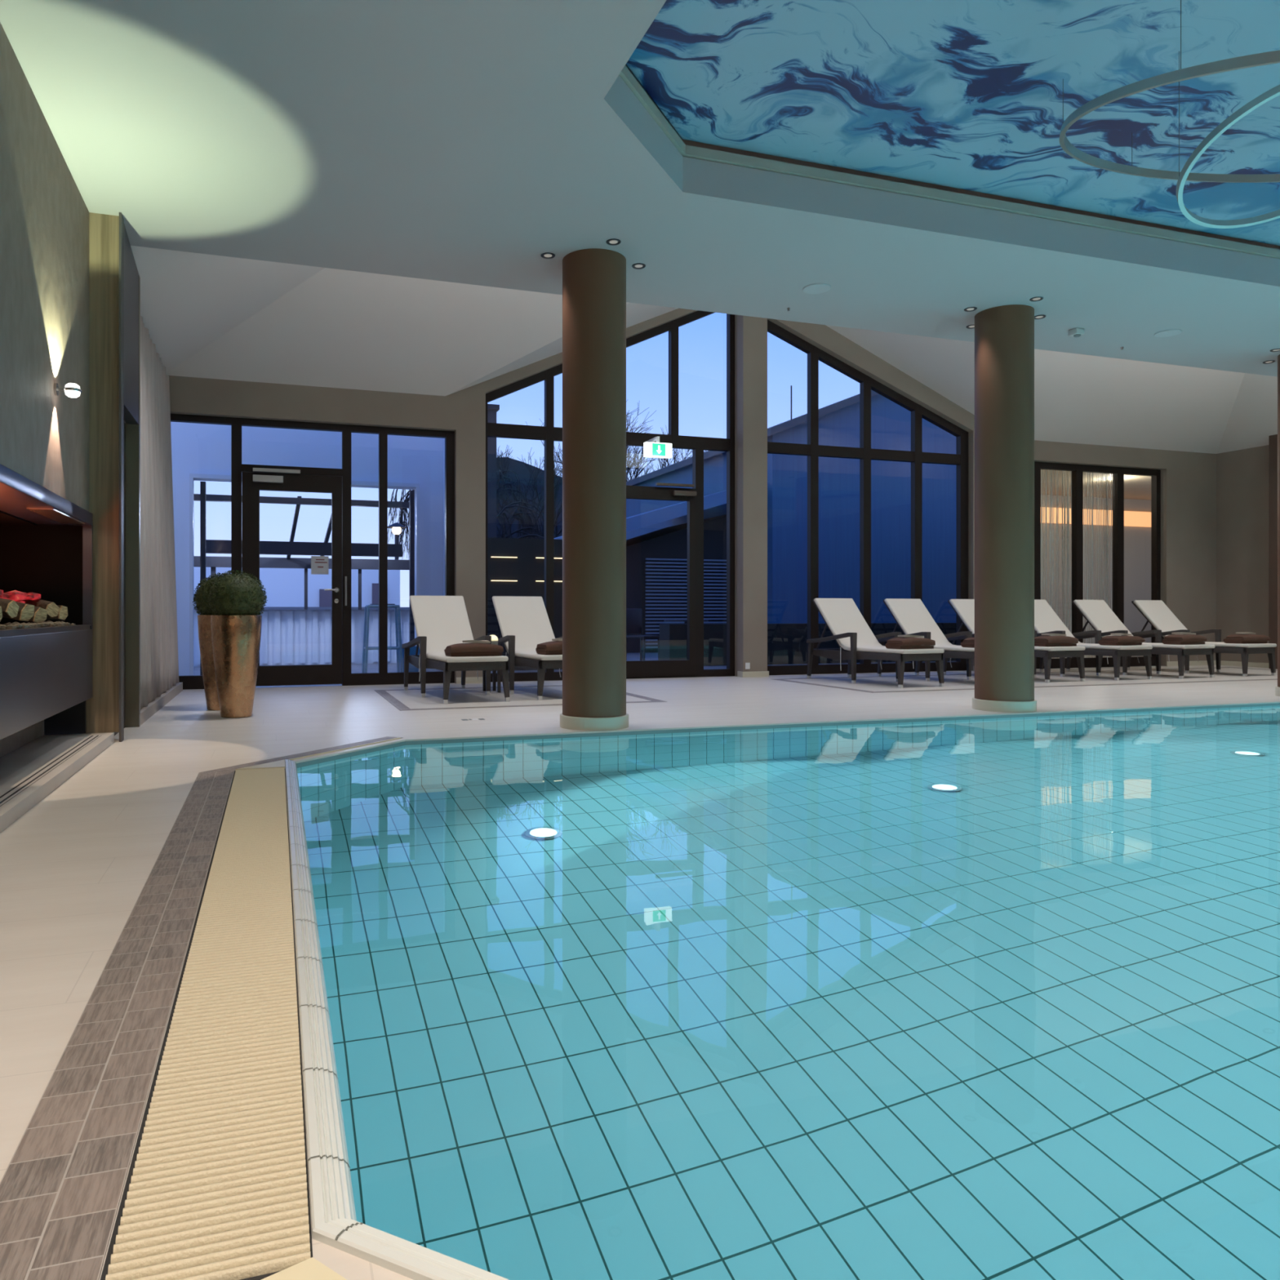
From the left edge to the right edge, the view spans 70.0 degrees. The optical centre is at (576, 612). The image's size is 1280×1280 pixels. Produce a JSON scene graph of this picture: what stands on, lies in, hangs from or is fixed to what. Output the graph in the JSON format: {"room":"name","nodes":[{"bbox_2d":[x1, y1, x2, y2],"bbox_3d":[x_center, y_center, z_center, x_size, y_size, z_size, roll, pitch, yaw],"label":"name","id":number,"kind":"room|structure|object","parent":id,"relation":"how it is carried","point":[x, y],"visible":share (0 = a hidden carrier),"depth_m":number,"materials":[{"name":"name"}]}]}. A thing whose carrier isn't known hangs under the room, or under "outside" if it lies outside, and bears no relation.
{"room":"indoor swimming pool","nodes":[
{"label":"indoor swimming pool","id":0,"kind":"room"},
{"bbox_2d":[0,22,88,757],"bbox_3d":[-1.547,-1.175,0.701,0.300,3.950,10.300,0,0,-18],"label":"wall","id":1,"kind":"structure","parent":0,"point":[44,215],"depth_m":4.46,"materials":[{"name":"paint"}]},
{"bbox_2d":[0,463,93,739],"bbox_3d":[-2.646,-0.045,3.571,0.650,1.130,4.040,0,0,-18],"label":"fireplace","id":2,"kind":"object","parent":1,"relation":"in","point":[46,672],"visible":1,"depth_m":5.07,"materials":[{"name":"grey metal"}]},
{"bbox_2d":[0,589,40,603],"bbox_3d":[-2.533,-0.079,3.469,0.201,0.104,3.689,0,0,-18],"label":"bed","id":3,"kind":"object","parent":2,"relation":"in","point":[17,596],"visible":0.7,"depth_m":4.62,"materials":[{"name":"red"}]},
{"bbox_2d":[0,620,75,630],"bbox_3d":[-2.429,0.066,3.570,0.183,0.049,3.805,0,0,-18],"label":"bed","id":4,"kind":"object","parent":2,"relation":"in","point":[14,625],"visible":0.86,"depth_m":4.51,"materials":[{"name":"brown stone"}]},
{"bbox_2d":[0,598,18,617],"bbox_3d":[-2.788,-0.036,4.302,0.250,0.124,0.115,0,0,-8],"label":"log","id":5,"kind":"object","parent":4,"relation":"on","point":[10,608],"visible":1,"depth_m":4.29,"materials":[{"name":"brown wood"}]},
{"bbox_2d":[4,601,34,621],"bbox_3d":[-2.873,-0.024,4.568,0.251,0.132,0.126,0,0,-5],"label":"log","id":6,"kind":"object","parent":4,"relation":"on","point":[25,611],"visible":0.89,"depth_m":4.55,"materials":[{"name":"brown wood"}]},
{"bbox_2d":[22,599,59,617],"bbox_3d":[-3.042,-0.040,5.098,0.251,0.129,0.114,0,0,6],"label":"log","id":7,"kind":"object","parent":2,"relation":"in","point":[52,609],"visible":0.45,"depth_m":5.06,"materials":[{"name":"brown wood"}]},
{"bbox_2d":[0,463,93,525],"bbox_3d":[-2.484,-0.573,3.624,0.310,0.075,4.040,0,0,-18],"label":"hood","id":8,"kind":"object","parent":2,"relation":"attached to","point":[22,500],"depth_m":4.63,"materials":[{"name":"grey metal"}]},
{"bbox_2d":[53,382,81,397],"bbox_3d":[-2.670,-1.170,4.785,0.125,0.076,0.086,0,0,-18],"label":"wall lamp","id":9,"kind":"object","parent":1,"relation":"attached to","point":[71,389],"visible":1,"depth_m":4.76,"materials":[{"name":"silver metal"}]},
{"bbox_2d":[44,212,119,734],"bbox_3d":[-3.100,-0.850,5.662,0.495,3.300,0.155,0,0,-18],"label":"wall","id":10,"kind":"structure","parent":1,"relation":"attached to","point":[102,710],"depth_m":5.67,"materials":[{"name":"brown wood"}]},
{"bbox_2d":[119,212,124,742],"bbox_3d":[-2.841,-0.840,5.686,0.013,3.280,0.100,0,0,-18],"label":"trim","id":11,"kind":"structure","parent":10,"relation":"attached to","point":[121,217],"depth_m":5.64,"materials":[{"name":"grey"}]},
{"bbox_2d":[124,224,138,424],"bbox_3d":[-3.000,-1.895,6.060,0.075,1.150,0.710,0,0,-18],"label":"lintel","id":12,"kind":"object","parent":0,"point":[131,271],"visible":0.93,"depth_m":6.04,"materials":[{"name":"paint"}]},
{"bbox_2d":[103,422,125,735],"bbox_3d":[-3.072,-0.260,6.063,0.040,2.120,0.600,0,0,-18],"label":"door","id":13,"kind":"structure","parent":12,"relation":"attached to","point":[115,733],"depth_m":6.32,"materials":[{"name":"black"}]},
{"bbox_2d":[125,275,140,727],"bbox_3d":[-3.113,-0.782,6.392,0.088,3.165,0.050,0,0,-18],"label":"trim","id":14,"kind":"structure","parent":12,"relation":"attached to","point":[132,432],"depth_m":6.37,"materials":[{"name":"brown"}]},
{"bbox_2d":[0,0,1279,377],"bbox_3d":[5.532,-2.585,3.182,15.300,0.210,10.980,0,0,-18],"label":"ceiling","id":15,"kind":"structure","parent":0,"point":[459,141],"depth_m":5.40,"materials":[{"name":"grey paint"}]},
{"bbox_2d":[802,283,831,293],"bbox_3d":[1.835,-2.475,6.954,0.210,0.010,0.210,0,0,-18],"label":"ceiling speaker","id":16,"kind":"object","parent":15,"relation":"attached to","point":[815,288],"visible":1,"depth_m":6.94,"materials":[{"name":"grey"}]},
{"bbox_2d":[618,65,1279,258],"bbox_3d":[5.878,-2.723,5.280,11.590,0.055,3.570,0,0,-18],"label":"trim","id":17,"kind":"structure","parent":15,"relation":"attached to","point":[689,151],"depth_m":5.86,"materials":[{"name":"beige"}]},
{"bbox_2d":[625,64,1279,249],"bbox_3d":[5.878,-2.880,5.280,11.710,0.540,3.690,0,0,-18],"label":"frame","id":18,"kind":"object","parent":15,"relation":"attached to","point":[686,142],"depth_m":6.08,"materials":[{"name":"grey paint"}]},
{"bbox_2d":[0,654,1279,1279],"bbox_3d":[7.006,0.900,7.653,20.300,0.200,18.150,0,0,-18],"label":"floor","id":19,"kind":"structure","parent":0,"point":[74,867],"depth_m":5.55,"materials":[{"name":"tile"}]},
{"bbox_2d":[0,732,114,832],"bbox_3d":[-2.360,0.768,3.510,0.385,0.064,4.325,0,0,-18],"label":"step","id":20,"kind":"structure","parent":19,"relation":"on","point":[29,773],"depth_m":4.41,"materials":[{"name":"stone"}]},
{"bbox_2d":[0,736,402,1279],"bbox_3d":[-0.984,0.798,2.336,0.990,0.003,7.030,0,0,-10],"label":"trim","id":21,"kind":"structure","parent":19,"relation":"on","point":[61,1188],"depth_m":1.54,"materials":[{"name":"tile"}]},
{"bbox_2d":[197,614,219,710],"bbox_3d":[-2.944,0.409,7.558,0.372,0.782,0.372,0,0,-18],"label":"planter","id":22,"kind":"object","parent":19,"relation":"on","point":[203,620],"visible":0.4,"depth_m":7.42,"materials":[{"name":"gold metal"}]},
{"bbox_2d":[192,573,227,614],"bbox_3d":[-2.943,-0.127,7.558,0.451,0.420,0.450,0,0,-24],"label":"boxwood ball","id":23,"kind":"object","parent":22,"relation":"on","point":[199,597],"visible":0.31,"depth_m":7.41,"materials":[{"name":"green plant"}]},
{"bbox_2d":[100,759,346,1279],"bbox_3d":[-0.882,0.793,2.835,0.500,0.013,4.338,0,0,-18],"label":"gutter grating","id":24,"kind":"object","parent":19,"relation":"on","point":[216,1188],"visible":1,"depth_m":1.48,"materials":[{"name":"beige"}]},
{"bbox_2d":[210,615,262,718],"bbox_3d":[-2.625,0.409,7.032,0.372,0.782,0.372,0,0,-18],"label":"planter","id":25,"kind":"object","parent":19,"relation":"on","point":[236,639],"visible":0.92,"depth_m":6.90,"materials":[{"name":"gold metal"}]},
{"bbox_2d":[204,569,267,615],"bbox_3d":[-2.623,-0.125,7.031,0.458,0.416,0.453,0,0,-18],"label":"boxwood ball","id":26,"kind":"object","parent":25,"relation":"on","point":[233,593],"visible":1,"depth_m":6.89,"materials":[{"name":"green plant"}]},
{"bbox_2d":[401,595,509,703],"bbox_3d":[-1.182,0.310,8.818,0.700,0.976,1.605,0,0,-23],"label":"sun lounger","id":27,"kind":"object","parent":19,"relation":"on","point":[441,622],"visible":0.89,"depth_m":9.07,"materials":[{"name":"fabric"}]},
{"bbox_2d":[409,595,508,662],"bbox_3d":[-1.166,0.130,8.778,0.570,0.615,1.518,0,0,-23],"label":"cushion","id":28,"kind":"object","parent":27,"relation":"on","point":[442,621],"depth_m":9.18,"materials":[{"name":"beige fabric"}]},
{"bbox_2d":[444,643,503,656],"bbox_3d":[-0.931,0.333,8.275,0.496,0.113,0.305,0,0,-20],"label":"folded towel","id":29,"kind":"object","parent":27,"relation":"on","point":[460,649],"visible":0.98,"depth_m":8.16,"materials":[{"name":"fabric"}]},
{"bbox_2d":[482,670,501,693],"bbox_3d":[-0.858,0.564,9.215,0.140,0.470,0.240,0,0,-18],"label":"side table","id":30,"kind":"object","parent":19,"relation":"on","point":[494,672],"visible":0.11,"depth_m":9.28,"materials":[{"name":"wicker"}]},
{"bbox_2d":[373,684,667,711],"bbox_3d":[-0.638,0.799,8.803,2.380,0.002,2.080,0,0,-18],"label":"trim","id":31,"kind":"structure","parent":19,"relation":"on","point":[396,703],"depth_m":8.19,"materials":[{"name":"tile"}]},
{"bbox_2d":[492,595,562,700],"bbox_3d":[-0.367,0.310,9.171,0.700,0.976,1.605,0,0,-23],"label":"sun lounger","id":32,"kind":"object","parent":19,"relation":"on","point":[524,624],"visible":0.54,"depth_m":9.47,"materials":[{"name":"fabric"}]},
{"bbox_2d":[492,595,562,660],"bbox_3d":[-0.350,0.130,9.131,0.570,0.615,1.518,0,0,-23],"label":"cushion","id":33,"kind":"object","parent":32,"relation":"on","point":[526,619],"depth_m":9.55,"materials":[{"name":"beige fabric"}]},
{"bbox_2d":[535,640,562,654],"bbox_3d":[-0.116,0.328,8.630,0.493,0.122,0.302,0,0,-26],"label":"folded towel","id":34,"kind":"object","parent":32,"relation":"on","point":[553,647],"visible":0.48,"depth_m":8.47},
{"bbox_2d":[560,248,628,730],"bbox_3d":[0.126,-0.840,6.422,0.486,3.280,0.486,0,0,-18],"label":"pillar","id":35,"kind":"structure","parent":19,"relation":"on","point":[594,279],"depth_m":6.22,"materials":[{"name":"paint"}]},
{"bbox_2d":[734,314,767,676],"bbox_3d":[2.173,-1.700,11.519,0.340,5.000,0.360,0,0,-18],"label":"wall pier","id":36,"kind":"object","parent":19,"relation":"on","point":[750,332],"visible":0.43,"depth_m":11.37,"materials":[{"name":"beige paint"}]},
{"bbox_2d":[806,598,944,688],"bbox_3d":[3.409,0.310,10.479,0.700,0.976,1.605,0,0,-23],"label":"sun lounger","id":37,"kind":"object","parent":19,"relation":"on","point":[855,640],"visible":0.95,"depth_m":10.67,"materials":[{"name":"wicker"}]},
{"bbox_2d":[813,598,944,653],"bbox_3d":[3.425,0.130,10.439,0.570,0.615,1.518,0,0,-23],"label":"cushion","id":38,"kind":"object","parent":37,"relation":"on","point":[841,615],"depth_m":10.80,"materials":[{"name":"beige fabric"}]},
{"bbox_2d":[884,637,935,648],"bbox_3d":[3.641,0.328,9.930,0.493,0.122,0.302,0,0,-24],"label":"folded towel","id":39,"kind":"object","parent":37,"relation":"on","point":[896,642],"visible":0.98,"depth_m":9.82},
{"bbox_2d":[876,598,974,680],"bbox_3d":[4.384,0.310,10.842,0.700,0.976,1.605,0,0,-23],"label":"sun lounger","id":40,"kind":"object","parent":19,"relation":"on","point":[912,616],"visible":0.47,"depth_m":11.18,"materials":[{"name":"wicker"}]},
{"bbox_2d":[884,598,974,652],"bbox_3d":[4.401,0.130,10.802,0.570,0.615,1.518,0,0,-23],"label":"cushion","id":41,"kind":"object","parent":40,"relation":"on","point":[912,616],"depth_m":11.22,"materials":[{"name":"beige fabric"}]},
{"bbox_2d":[972,304,1036,712],"bbox_3d":[3.545,-0.840,7.549,0.486,3.280,0.486,0,0,-18],"label":"pillar","id":42,"kind":"structure","parent":19,"relation":"on","point":[1004,335],"depth_m":7.35,"materials":[{"name":"paint"}]},
{"bbox_2d":[942,599,1085,682],"bbox_3d":[5.353,0.310,11.225,0.700,0.976,1.605,0,0,-23],"label":"sun lounger","id":43,"kind":"object","parent":19,"relation":"on","point":[964,609],"visible":0.39,"depth_m":10.63,"materials":[{"name":"fabric"}]},
{"bbox_2d":[949,599,1085,650],"bbox_3d":[5.370,0.130,11.185,0.570,0.615,1.518,0,0,-23],"label":"cushion","id":44,"kind":"object","parent":43,"relation":"on","point":[964,609],"depth_m":11.61,"materials":[{"name":"beige fabric"}]},
{"bbox_2d":[1034,635,1078,646],"bbox_3d":[5.604,0.328,10.684,0.493,0.122,0.302,0,0,-20],"label":"folded towel","id":45,"kind":"object","parent":43,"relation":"on","point":[1040,641],"visible":0.97,"depth_m":10.57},
{"bbox_2d":[773,666,1277,693],"bbox_3d":[6.277,0.799,11.240,7.640,0.002,1.980,0,0,-18],"label":"trim","id":46,"kind":"structure","parent":19,"relation":"on","point":[780,679],"depth_m":10.51,"materials":[{"name":"tile"}]},
{"bbox_2d":[1034,599,1152,680],"bbox_3d":[6.340,0.310,11.550,0.700,0.976,1.605,0,0,-23],"label":"sun lounger","id":47,"kind":"object","parent":19,"relation":"on","point":[1046,620],"visible":0.57,"depth_m":11.47,"materials":[{"name":"wicker"}]},
{"bbox_2d":[1034,599,1152,649],"bbox_3d":[6.357,0.130,11.510,0.570,0.615,1.518,0,0,-23],"label":"cushion","id":48,"kind":"object","parent":47,"relation":"on","point":[1046,620],"depth_m":11.86,"materials":[{"name":"beige fabric"}]},
{"bbox_2d":[1098,635,1145,645],"bbox_3d":[6.592,0.333,11.008,0.496,0.113,0.305,0,0,-26],"label":"folded towel","id":49,"kind":"object","parent":47,"relation":"on","point":[1115,640],"visible":1,"depth_m":10.89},
{"bbox_2d":[1066,600,1214,679],"bbox_3d":[7.296,0.310,11.844,0.700,0.976,1.605,0,0,-23],"label":"sun lounger","id":50,"kind":"object","parent":19,"relation":"on","point":[1097,613],"visible":0.56,"depth_m":11.92,"materials":[{"name":"wicker"}]},
{"bbox_2d":[1073,600,1214,648],"bbox_3d":[7.313,0.130,11.804,0.570,0.615,1.518,0,0,-23],"label":"cushion","id":51,"kind":"object","parent":50,"relation":"on","point":[1097,613],"depth_m":12.21,"materials":[{"name":"beige fabric"}]},
{"bbox_2d":[1162,634,1207,644],"bbox_3d":[7.548,0.328,11.303,0.493,0.122,0.302,0,0,-24],"label":"folded towel","id":52,"kind":"object","parent":50,"relation":"on","point":[1175,639],"visible":1,"depth_m":11.19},
{"bbox_2d":[1127,600,1276,676],"bbox_3d":[8.335,0.310,12.208,0.700,0.976,1.605,0,0,-23],"label":"sun lounger","id":53,"kind":"object","parent":19,"relation":"on","point":[1156,612],"visible":0.52,"depth_m":12.28,"materials":[{"name":"wicker"}]},
{"bbox_2d":[1133,600,1276,647],"bbox_3d":[8.352,0.130,12.168,0.570,0.615,1.518,0,0,-23],"label":"cushion","id":54,"kind":"object","parent":53,"relation":"on","point":[1156,612],"depth_m":12.57,"materials":[{"name":"beige fabric"}]},
{"bbox_2d":[1222,634,1270,644],"bbox_3d":[8.587,0.333,11.665,0.496,0.113,0.305,0,0,-20],"label":"folded towel","id":55,"kind":"object","parent":53,"relation":"on","point":[1233,638],"visible":1,"depth_m":11.55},
{"bbox_2d":[1268,434,1277,669],"bbox_3d":[10.071,-1.000,12.890,0.200,3.600,0.380,0,0,-18],"label":"wall pier","id":56,"kind":"object","parent":19,"relation":"on","point":[1273,439],"visible":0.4,"depth_m":12.98,"materials":[{"name":"brown"}]},
{"bbox_2d":[1275,354,1279,696],"bbox_3d":[6.964,-0.840,8.676,0.486,3.280,0.486,0,0,-18],"label":"pillar","id":57,"kind":"structure","parent":19,"relation":"on","point":[1277,687],"depth_m":8.76,"materials":[{"name":"paint"}]},
{"bbox_2d":[168,308,1216,683],"bbox_3d":[2.708,-1.701,11.748,15.300,5.003,0.220,0,0,-18],"label":"wall","id":58,"kind":"structure","parent":0,"point":[1188,479],"depth_m":10.99,"materials":[{"name":"beige paint"}]},
{"bbox_2d":[140,682,182,725],"bbox_3d":[-3.658,0.757,7.881,0.185,0.085,3.100,0,0,-18],"label":"baseboard","id":59,"kind":"structure","parent":58,"relation":"attached to","point":[147,712],"depth_m":7.54,"materials":[{"name":"beige stone"}]},
{"bbox_2d":[170,413,454,689],"bbox_3d":[-2.843,-0.650,9.950,3.070,2.900,0.091,0,0,-18],"label":"window","id":60,"kind":"structure","parent":58,"relation":"in","point":[383,677],"depth_m":10.02,"materials":[{"name":"black"}]},
{"bbox_2d":[241,467,346,685],"bbox_3d":[-3.031,-0.378,9.821,1.080,2.315,0.152,0,0,-18],"label":"door","id":61,"kind":"structure","parent":60,"relation":"attached to","point":[252,483],"depth_m":9.85,"materials":[{"name":"black"}]},
{"bbox_2d":[485,310,734,682],"bbox_3d":[0.458,-1.617,11.038,3.280,4.834,0.095,0,0,-18],"label":"window","id":62,"kind":"structure","parent":58,"relation":"in","point":[548,433],"depth_m":11.24,"materials":[{"name":"black"}]},
{"bbox_2d":[643,436,671,458],"bbox_3d":[0.919,-1.968,10.949,0.340,0.245,0.378,0,0,-18],"label":"exit sign","id":63,"kind":"object","parent":62,"relation":"attached to","point":[651,449],"visible":1,"depth_m":10.77,"materials":[{"name":"white"}]},
{"bbox_2d":[626,482,696,677],"bbox_3d":[0.956,-0.403,11.140,1.110,2.365,0.142,0,0,-18],"label":"door","id":64,"kind":"structure","parent":62,"relation":"attached to","point":[687,667],"depth_m":11.23,"materials":[{"name":"black"}]},
{"bbox_2d":[456,660,1216,684],"bbox_3d":[4.250,0.765,12.070,11.770,0.070,0.135,0,0,-18],"label":"baseboard","id":65,"kind":"structure","parent":58,"relation":"attached to","point":[756,673],"depth_m":11.34,"materials":[{"name":"beige tile"}]},
{"bbox_2d":[767,320,968,675],"bbox_3d":[3.867,-1.516,12.162,3.320,4.631,0.088,0,0,-18],"label":"window","id":66,"kind":"structure","parent":58,"relation":"in","point":[812,449],"depth_m":12.13,"materials":[{"name":"black"}]},
{"bbox_2d":[1040,469,1111,657],"bbox_3d":[7.033,-0.690,13.501,2.435,2.880,0.044,0,0,-18],"label":"curtain","id":67,"kind":"object","parent":58,"relation":"hanging from","point":[1057,471],"visible":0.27,"depth_m":13.62,"materials":[{"name":"white fabric"}]},
{"bbox_2d":[1034,461,1160,668],"bbox_3d":[7.519,-0.690,13.365,2.790,2.980,0.088,0,0,-18],"label":"window","id":68,"kind":"structure","parent":58,"relation":"in","point":[1077,470],"depth_m":13.44,"materials":[{"name":"black"}]},
{"bbox_2d":[130,245,1277,453],"bbox_3d":[3.294,-3.361,10.130,15.200,1.843,3.660,0,0,-18],"label":"sloped ceiling","id":69,"kind":"structure","parent":0,"point":[204,315],"depth_m":9.52,"materials":[{"name":"white paint"}]},
{"bbox_2d":[626,0,1279,245],"bbox_3d":[5.878,-2.800,5.280,11.470,0.020,3.450,0,0,-18],"label":"ceiling","id":70,"kind":"structure","parent":0,"point":[967,95],"depth_m":4.88,"materials":[{"name":"paint"}]},
{"bbox_2d":[1058,0,1279,182],"bbox_3d":[3.477,-2.397,4.305,2.142,0.787,2.079,0,0,-18],"label":"pendant","id":71,"kind":"object","parent":70,"relation":"hanging from","point":[1269,57],"visible":0.98,"depth_m":4.28,"materials":[{"name":"silver metal"}]},
{"bbox_2d":[1176,51,1279,228],"bbox_3d":[3.411,-2.402,4.346,0.934,0.775,0.887,0,0,-18],"label":"pendant","id":72,"kind":"object","parent":70,"relation":"hanging from","point":[1273,92],"visible":1,"depth_m":4.44,"materials":[{"name":"silver metal"}]},
{"bbox_2d":[1040,494,1151,643],"bbox_3d":[9.804,-0.725,16.177,9.750,3.150,3.710,0,0,-18],"label":"wall","id":73,"kind":"structure","parent":0,"point":[1137,540],"depth_m":18.27,"materials":[{"name":"beige"}]},
{"bbox_2d":[1042,506,1151,527],"bbox_3d":[10.872,-1.900,18.286,5.700,0.300,0.068,0,0,-18],"label":"band","id":74,"kind":"object","parent":73,"relation":"attached to","point":[1131,518],"visible":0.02,"depth_m":18.13,"materials":[{"name":"brown"}]},
{"bbox_2d":[1041,469,1151,500],"bbox_3d":[9.837,-2.350,16.188,9.580,0.100,3.710,0,0,-18],"label":"ceiling","id":75,"kind":"structure","parent":0,"point":[1135,486],"depth_m":16.42,"materials":[{"name":"beige"}]},
{"bbox_2d":[1216,444,1268,662],"bbox_3d":[12.102,-1.800,7.369,0.200,5.200,14.420,0,0,-18],"label":"wall","id":76,"kind":"structure","parent":0,"point":[1242,475],"depth_m":13.59,"materials":[{"name":"beige paint"}]},
{"bbox_3d":[-3.283,-0.850,6.062,0.360,3.300,0.730,0,0,-18],"label":"wall niche","id":77,"kind":"object","parent":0,"visible":0},
{"bbox_2d":[124,315,178,708],"bbox_3d":[-3.642,-0.840,7.864,0.136,3.100,3.022,0,0,-18],"label":"window curtain","id":78,"kind":"object","parent":77,"relation":"hanging from","point":[159,661],"visible":0.77,"depth_m":7.96,"materials":[{"name":"fabric"}]},
{"bbox_3d":[4.975,1.465,4.983,12.390,1.330,5.250,0,0,-18],"label":"wall","id":79,"kind":"structure","parent":0,"visible":0},
{"bbox_2d":[284,759,509,1279],"bbox_3d":[4.750,0.824,4.536,11.776,0.076,4.636,0,0,-18],"label":"trim","id":80,"kind":"structure","parent":79,"relation":"attached to","point":[335,1224],"depth_m":1.41,"materials":[{"name":"tile"}]},
{"bbox_2d":[296,702,1279,767],"bbox_3d":[4.975,0.836,4.983,12.392,0.051,5.252,0,0,-18],"label":"trim","id":81,"kind":"structure","parent":79,"relation":"attached to","point":[324,759],"depth_m":6.47,"materials":[{"name":"grey"}]},
{"bbox_2d":[297,705,1279,1279],"bbox_3d":[4.975,0.830,4.983,12.430,0.001,5.290,0,0,-18],"label":"pool water","id":82,"kind":"object","parent":79,"relation":"in","point":[998,998],"visible":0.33,"depth_m":1.94,"materials":[{"name":"liquid"}]},
{"label":"outside","id":83,"kind":"structure","parent":0,"visible":0},
{"bbox_2d":[193,652,955,686],"bbox_3d":[0.088,0.950,47.652,90.000,0.200,69.540,0,0,-18],"label":"ground","id":84,"kind":"structure","parent":83,"point":[355,668],"depth_m":14.42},
{"bbox_2d":[193,566,399,607],"bbox_3d":[-5.998,-0.050,17.081,5.300,1.800,0.200,0,0,-18],"label":"wall","id":85,"kind":"structure","parent":84,"relation":"on","point":[284,587],"depth_m":17.25,"materials":[{"name":"white"}]},
{"bbox_2d":[193,606,409,666],"bbox_3d":[-4.377,0.378,15.036,4.300,0.945,0.500,0,0,-18],"label":"fence","id":86,"kind":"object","parent":84,"relation":"on","point":[291,636],"depth_m":14.92,"materials":[{"name":"grey"}]},
{"bbox_2d":[193,606,409,609],"bbox_3d":[-4.377,-0.072,15.036,4.300,0.045,0.500,0,0,-18],"label":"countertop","id":87,"kind":"structure","parent":86,"relation":"on","point":[264,607],"depth_m":14.80,"materials":[{"name":"grey"}]},
{"bbox_2d":[193,481,414,675],"bbox_3d":[-3.838,-0.420,13.081,3.700,2.440,2.750,0,0,-18],"label":"frame","id":88,"kind":"object","parent":84,"relation":"on","point":[290,548],"visible":0.62,"depth_m":12.78,"materials":[{"name":"grey"}]},
{"bbox_2d":[170,422,443,675],"bbox_3d":[-3.954,-1.125,11.437,4.850,3.950,0.200,0,0,-18],"label":"wall","id":89,"kind":"structure","parent":84,"relation":"on","point":[196,448],"depth_m":11.51,"materials":[{"name":"white"}]},
{"bbox_2d":[189,473,419,675],"bbox_3d":[-3.378,-0.445,11.495,2.780,2.490,0.050,0,0,-18],"label":"trim","id":90,"kind":"structure","parent":89,"relation":"attached to","point":[192,476],"depth_m":11.06,"materials":[{"name":"white paint"}]},
{"bbox_2d":[361,604,403,672],"bbox_3d":[-2.369,0.370,11.117,0.474,0.961,0.374,0,0,-18],"label":"bar stool","id":91,"kind":"object","parent":84,"relation":"on","point":[398,648],"visible":0.71,"depth_m":11.03,"materials":[{"name":"blue metal"}]},
{"bbox_2d":[443,438,444,595],"bbox_3d":[-3.678,-1.125,10.601,4.850,3.950,1.560,0,0,-18],"label":"wall","id":92,"kind":"structure","parent":84,"relation":"on","point":[443,438],"depth_m":12.00,"materials":[{"name":"white"}]},
{"bbox_2d":[387,470,544,559],"bbox_3d":[-2.662,-1.540,24.407,4.872,4.803,4.511,0,0,-18],"label":"birch tree","id":93,"kind":"object","parent":84,"relation":"on","point":[526,526],"visible":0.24,"depth_m":24.72,"materials":[{"name":"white plant"}]},
{"bbox_2d":[487,404,499,537],"bbox_3d":[-1.938,-1.700,18.945,0.480,5.100,0.900,0,0,-18],"label":"chimney","id":94,"kind":"object","parent":84,"relation":"on","point":[492,409],"visible":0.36,"depth_m":18.59,"materials":[{"name":"grey"}]},
{"bbox_2d":[487,537,562,671],"bbox_3d":[-0.721,-0.125,13.608,1.350,1.950,0.300,0,0,-18],"label":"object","id":95,"kind":"object","parent":84,"relation":"on","point":[526,569],"depth_m":13.44,"materials":[{"name":"black"}]},
{"bbox_2d":[496,457,562,537],"bbox_3d":[13.714,-2.975,44.005,39.600,7.750,3.000,0,0,-18],"label":"hillside","id":96,"kind":"structure","parent":84,"relation":"on","point":[519,467],"depth_m":39.90,"materials":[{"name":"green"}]},
{"bbox_2d":[496,420,644,538],"bbox_3d":[-1.484,-3.047,31.861,7.917,7.805,4.464,0,0,-13],"label":"bare tree","id":97,"kind":"object","parent":84,"relation":"on","point":[498,460],"visible":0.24,"depth_m":31.77,"materials":[{"name":"black plant"}]},
{"bbox_2d":[554,400,706,481],"bbox_3d":[1.299,-3.780,31.354,4.942,9.282,8.043,0,0,-29],"label":"bare tree","id":98,"kind":"object","parent":84,"relation":"on","point":[628,452],"visible":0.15,"depth_m":31.18,"materials":[{"name":"black plant"}]},
{"bbox_2d":[554,489,726,653],"bbox_3d":[1.124,-0.970,21.060,4.120,3.640,5.100,0,0,-18],"label":"house","id":99,"kind":"structure","parent":84,"relation":"on","point":[656,561],"depth_m":19.54,"materials":[{"name":"grey"}]},
{"bbox_2d":[626,608,659,661],"bbox_3d":[1.107,0.390,15.321,0.450,0.921,0.460,0,0,43],"label":"chair","id":100,"kind":"object","parent":84,"relation":"on","point":[633,616],"visible":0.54,"depth_m":15.39,"materials":[{"name":"black"}]},
{"bbox_2d":[626,385,955,623],"bbox_3d":[7.271,-2.205,24.981,9.950,6.110,9.500,0,0,-18],"label":"neighbouring house","id":101,"kind":"structure","parent":84,"relation":"on","point":[839,421],"depth_m":20.07,"materials":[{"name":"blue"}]},
{"bbox_2d":[659,622,955,666],"bbox_3d":[4.116,0.515,15.466,5.700,0.670,0.400,0,0,-18],"label":"wall","id":102,"kind":"structure","parent":84,"relation":"on","point":[787,644],"depth_m":14.97,"materials":[{"name":"black"}]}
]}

